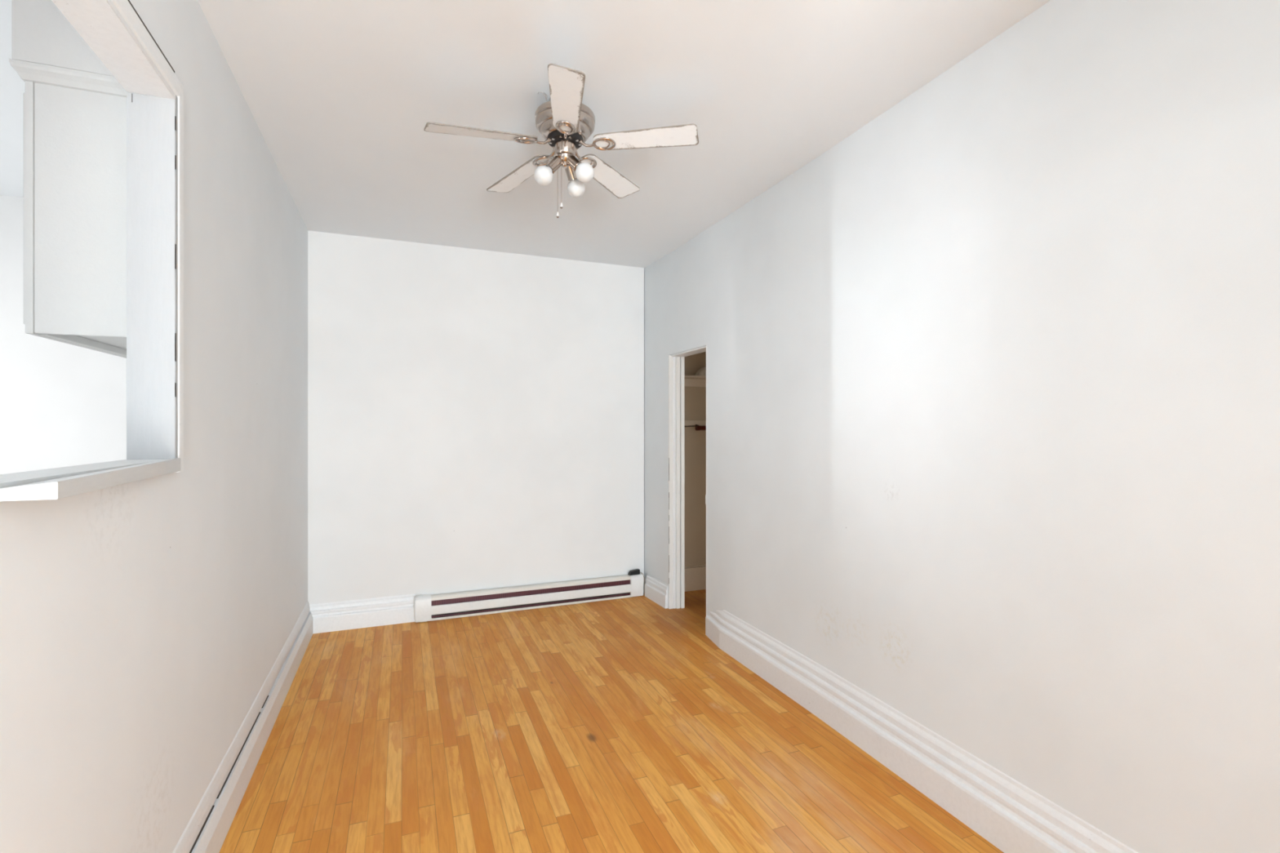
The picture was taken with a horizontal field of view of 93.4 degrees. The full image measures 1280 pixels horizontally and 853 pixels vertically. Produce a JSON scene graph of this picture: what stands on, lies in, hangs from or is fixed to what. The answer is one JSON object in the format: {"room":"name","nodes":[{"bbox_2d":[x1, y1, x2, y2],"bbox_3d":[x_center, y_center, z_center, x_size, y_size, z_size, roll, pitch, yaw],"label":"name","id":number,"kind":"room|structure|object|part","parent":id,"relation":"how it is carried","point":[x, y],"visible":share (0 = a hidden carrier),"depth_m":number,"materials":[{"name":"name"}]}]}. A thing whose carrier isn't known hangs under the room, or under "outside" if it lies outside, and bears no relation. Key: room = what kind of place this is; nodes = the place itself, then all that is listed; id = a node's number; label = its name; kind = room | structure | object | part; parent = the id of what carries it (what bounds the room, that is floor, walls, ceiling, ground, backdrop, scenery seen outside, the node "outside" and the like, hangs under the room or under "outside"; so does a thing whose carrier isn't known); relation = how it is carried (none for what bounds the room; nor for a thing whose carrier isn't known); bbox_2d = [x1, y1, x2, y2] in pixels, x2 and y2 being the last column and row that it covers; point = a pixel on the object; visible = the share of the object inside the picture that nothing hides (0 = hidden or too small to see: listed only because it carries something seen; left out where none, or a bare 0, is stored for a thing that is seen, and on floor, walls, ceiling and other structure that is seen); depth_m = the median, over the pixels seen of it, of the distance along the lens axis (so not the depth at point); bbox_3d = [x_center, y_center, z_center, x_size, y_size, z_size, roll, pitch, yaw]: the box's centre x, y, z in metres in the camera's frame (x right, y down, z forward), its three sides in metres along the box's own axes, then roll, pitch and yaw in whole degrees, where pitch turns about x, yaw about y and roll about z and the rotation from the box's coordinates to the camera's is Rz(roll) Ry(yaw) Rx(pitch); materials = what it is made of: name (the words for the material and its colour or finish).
{"room":"empty living room","nodes":[
{"label":"empty living room","id":0,"kind":"room"},
{"bbox_2d":[0,195,126,474],"bbox_3d":[-3.834,0.037,3.652,3.050,2.800,0.250,0,0,-22],"label":"wall","id":1,"kind":"structure","parent":0,"point":[62,404],"depth_m":3.62,"materials":[{"name":"paint"}]},
{"bbox_2d":[8,0,126,358],"bbox_3d":[-1.940,-0.818,2.492,0.376,1.087,1.488,0,0,-22],"label":"upper cabinet","id":2,"kind":"object","parent":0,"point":[75,108],"visible":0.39,"depth_m":1.81,"materials":[{"name":"white paint"}]},
{"bbox_3d":[-1.909,-0.649,2.006,0.018,0.691,0.454,0,0,-22],"label":"door","id":3,"kind":"part","parent":2,"relation":"part of","materials":[{"name":"white paint"}]},
{"bbox_3d":[-1.929,-1.038,2.496,0.353,0.047,1.488,0,0,-22],"label":"crown moulding","id":4,"kind":"part","parent":2,"relation":"part of","materials":[{"name":"white paint"}]},
{"bbox_3d":[-2.050,-0.649,2.448,0.045,0.751,1.442,0,0,-22],"label":"frame","id":5,"kind":"part","parent":2,"relation":"part of","materials":[{"name":"white paint"}]},
{"bbox_2d":[0,0,307,852],"bbox_3d":[-0.687,0.037,-0.040,0.092,2.800,9.430,0,0,-22],"label":"wall","id":6,"kind":"structure","parent":0,"point":[143,622],"depth_m":1.86,"materials":[{"name":"paint"}]},
{"bbox_2d":[0,0,183,501],"bbox_3d":[-1.036,-0.434,0.948,0.186,1.128,1.741,0,0,-22],"label":"window","id":7,"kind":"structure","parent":6,"relation":"in","point":[113,29],"depth_m":1.67,"materials":[{"name":"paint"}]},
{"bbox_3d":[-1.071,0.102,0.934,0.110,0.021,1.589,0,0,-22],"label":"sill","id":8,"kind":"part","parent":7,"relation":"part of","materials":[{"name":"paint"}]},
{"bbox_3d":[-1.020,-0.966,0.954,0.019,0.062,1.741,0,0,-22],"label":"casing","id":9,"kind":"part","parent":7,"relation":"part of","materials":[{"name":"paint"}]},
{"bbox_3d":[-1.329,-0.433,1.735,0.019,1.127,0.062,0,0,-22],"label":"casing","id":10,"kind":"part","parent":7,"relation":"part of","materials":[{"name":"paint"}]},
{"bbox_2d":[172,601,312,852],"bbox_3d":[-1.443,1.325,2.046,0.035,0.224,4.625,0,0,-22],"label":"baseboard","id":11,"kind":"structure","parent":6,"relation":"attached to","point":[206,831],"depth_m":2.39,"materials":[{"name":"paint"}]},
{"bbox_2d":[307,230,644,604],"bbox_3d":[-1.164,0.037,4.752,2.542,2.800,0.205,0,0,-22],"label":"wall","id":12,"kind":"structure","parent":0,"point":[476,417],"depth_m":4.61,"materials":[{"name":"paint"}]},
{"bbox_2d":[309,594,415,634],"bbox_3d":[-1.980,1.338,4.312,0.700,0.198,0.030,0,0,-23],"label":"baseboard","id":13,"kind":"structure","parent":12,"relation":"attached to","point":[393,610],"depth_m":4.30,"materials":[{"name":"paint"}]},
{"bbox_2d":[413,573,643,622],"bbox_3d":[-0.822,1.339,4.772,1.825,0.192,0.075,0,0,-23],"label":"baseboard heater","id":14,"kind":"object","parent":12,"relation":"attached to","point":[428,607],"visible":1,"depth_m":4.72,"materials":[{"name":"beige paint"}]},
{"bbox_3d":[-0.808,1.358,4.752,1.590,0.068,0.009,0,0,-23],"label":"panel","id":15,"kind":"part","parent":14,"relation":"part of","materials":[{"name":"metal"}]},
{"bbox_3d":[-0.818,1.426,4.775,1.590,0.018,0.052,0,0,-23],"label":"rail","id":16,"kind":"part","parent":14,"relation":"part of","materials":[{"name":"white metal"}]},
{"bbox_2d":[627,568,644,595],"bbox_3d":[-0.030,1.319,5.094,0.139,0.216,0.056,0,0,-29],"label":"plug adapter","id":17,"kind":"object","parent":14,"relation":"attached to","point":[637,571],"visible":1,"depth_m":5.09,"materials":[{"name":"black plastic"}]},
{"bbox_2d":[0,0,1050,267],"bbox_3d":[-0.367,-1.423,0.043,6.850,0.120,9.650,0,0,-22],"label":"ceiling","id":18,"kind":"structure","parent":0,"point":[342,95],"depth_m":2.45,"materials":[{"name":"paint"}]},
{"bbox_2d":[423,63,698,217],"bbox_3d":[-0.335,-1.112,2.482,1.044,0.501,1.072,0,0,-22],"label":"ceiling fan","id":19,"kind":"object","parent":18,"relation":"hanging from","point":[566,123],"visible":1,"depth_m":2.44,"materials":[{"name":"white wood"}]},
{"bbox_3d":[-0.614,-1.144,2.355,0.426,0.061,0.124,0,0,-26],"label":"blade","id":20,"kind":"part","parent":19,"relation":"part of","materials":[{"name":"white wood"}]},
{"bbox_3d":[-0.543,-1.146,2.745,0.124,0.057,0.426,0,0,-44],"label":"blade","id":21,"kind":"part","parent":19,"relation":"part of","materials":[{"name":"white wood"}]},
{"bbox_2d":[533,155,562,185],"bbox_3d":[-0.369,-1.058,2.472,0.131,0.142,0.077,0,0,-22],"label":"bulb","id":22,"kind":"object","parent":19,"relation":"attached to","point":[543,175],"depth_m":2.45,"materials":[{"name":"white glass"}]},
{"bbox_3d":[-0.310,-1.212,2.501,0.208,0.037,0.208,0,0,-22],"label":"lamp shade","id":23,"kind":"part","parent":19,"relation":"part of","materials":[{"name":"silver metal"}]},
{"bbox_3d":[-0.266,-1.164,2.167,0.124,0.030,0.426,0,0,-8],"label":"blade","id":24,"kind":"part","parent":19,"relation":"part of","materials":[{"name":"white wood"}]},
{"bbox_2d":[564,165,585,197],"bbox_3d":[-0.282,-1.055,2.562,0.106,0.147,0.103,0,0,-22],"label":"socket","id":25,"kind":"object","parent":19,"relation":"attached to","point":[575,188],"depth_m":2.55,"materials":[{"name":"white glass"}]},
{"bbox_2d":[566,155,594,182],"bbox_3d":[-0.247,-1.062,2.465,0.106,0.136,0.122,0,0,-22],"label":"bulb","id":26,"kind":"object","parent":19,"relation":"attached to","point":[584,171],"depth_m":2.44,"materials":[{"name":"white glass"}]},
{"bbox_3d":[-0.150,-1.157,2.797,0.124,0.040,0.426,0,0,28],"label":"blade","id":27,"kind":"part","parent":19,"relation":"part of","materials":[{"name":"white wood"}]},
{"bbox_3d":[0.021,-1.164,2.440,0.426,0.029,0.124,0,0,10],"label":"blade","id":28,"kind":"part","parent":19,"relation":"part of","materials":[{"name":"white wood"}]},
{"bbox_2d":[219,589,1003,852],"bbox_3d":[1.052,1.497,0.604,3.800,0.120,9.650,0,0,-22],"label":"floor","id":29,"kind":"structure","parent":0,"point":[614,726],"depth_m":2.65,"materials":[{"name":"brown wood"}]},
{"bbox_2d":[684,351,706,566],"bbox_3d":[0.970,0.037,4.549,0.994,2.800,2.150,0,0,-22],"label":"wall","id":30,"kind":"structure","parent":0,"point":[695,397],"depth_m":5.30,"materials":[{"name":"beige paint"}]},
{"bbox_2d":[684,564,706,591],"bbox_3d":[0.611,1.331,5.336,0.844,0.212,0.023,0,0,-22],"label":"baseboard","id":31,"kind":"structure","parent":30,"relation":"attached to","point":[695,575],"depth_m":5.28,"materials":[{"name":"paint"}]},
{"bbox_2d":[684,375,706,386],"bbox_3d":[0.621,-0.392,5.282,0.862,0.088,0.129,0,0,-22],"label":"closet shelf","id":32,"kind":"object","parent":30,"relation":"attached to","point":[690,380],"visible":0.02,"depth_m":5.26,"materials":[{"name":"paint"}]},
{"bbox_2d":[695,367,706,376],"bbox_3d":[0.657,-0.477,5.293,0.360,0.082,0.105,0,0,-22],"label":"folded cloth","id":33,"kind":"object","parent":32,"relation":"on","point":[702,371],"visible":0.14,"depth_m":5.21,"materials":[{"name":"beige fabric"}]},
{"bbox_2d":[684,420,706,430],"bbox_3d":[0.615,-0.009,5.297,0.862,0.088,0.096,0,0,-22],"label":"closet rod","id":34,"kind":"object","parent":30,"relation":"attached to","point":[693,423],"visible":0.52,"depth_m":5.25,"materials":[{"name":"paint"}]},
{"bbox_3d":[0.602,-0.030,5.330,0.862,0.045,0.025,0,0,-22],"label":"rail","id":35,"kind":"part","parent":34,"relation":"part of","materials":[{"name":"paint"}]},
{"bbox_2d":[644,0,1279,852],"bbox_3d":[1.735,0.037,0.927,0.174,2.800,9.453,0,0,-21],"label":"wall","id":36,"kind":"structure","parent":0,"point":[993,372],"depth_m":1.97,"materials":[{"name":"paint"}]},
{"bbox_2d":[644,573,668,608],"bbox_3d":[0.131,1.345,4.932,0.026,0.185,0.386,0,0,-24],"label":"baseboard","id":37,"kind":"structure","parent":36,"relation":"attached to","point":[655,590],"depth_m":4.90,"materials":[{"name":"paint"}]},
{"bbox_2d":[668,345,706,615],"bbox_3d":[0.399,0.437,4.478,0.127,2.000,0.637,0,0,-22],"label":"door frame","id":38,"kind":"structure","parent":36,"relation":"in","point":[676,362],"depth_m":4.75,"materials":[{"name":"white paint"}]},
{"bbox_2d":[705,609,1137,852],"bbox_3d":[1.876,1.317,0.312,0.074,0.240,8.202,0,0,-20],"label":"baseboard","id":39,"kind":"structure","parent":36,"relation":"attached to","point":[1009,815],"depth_m":2.38,"materials":[{"name":"paint"}]}
]}

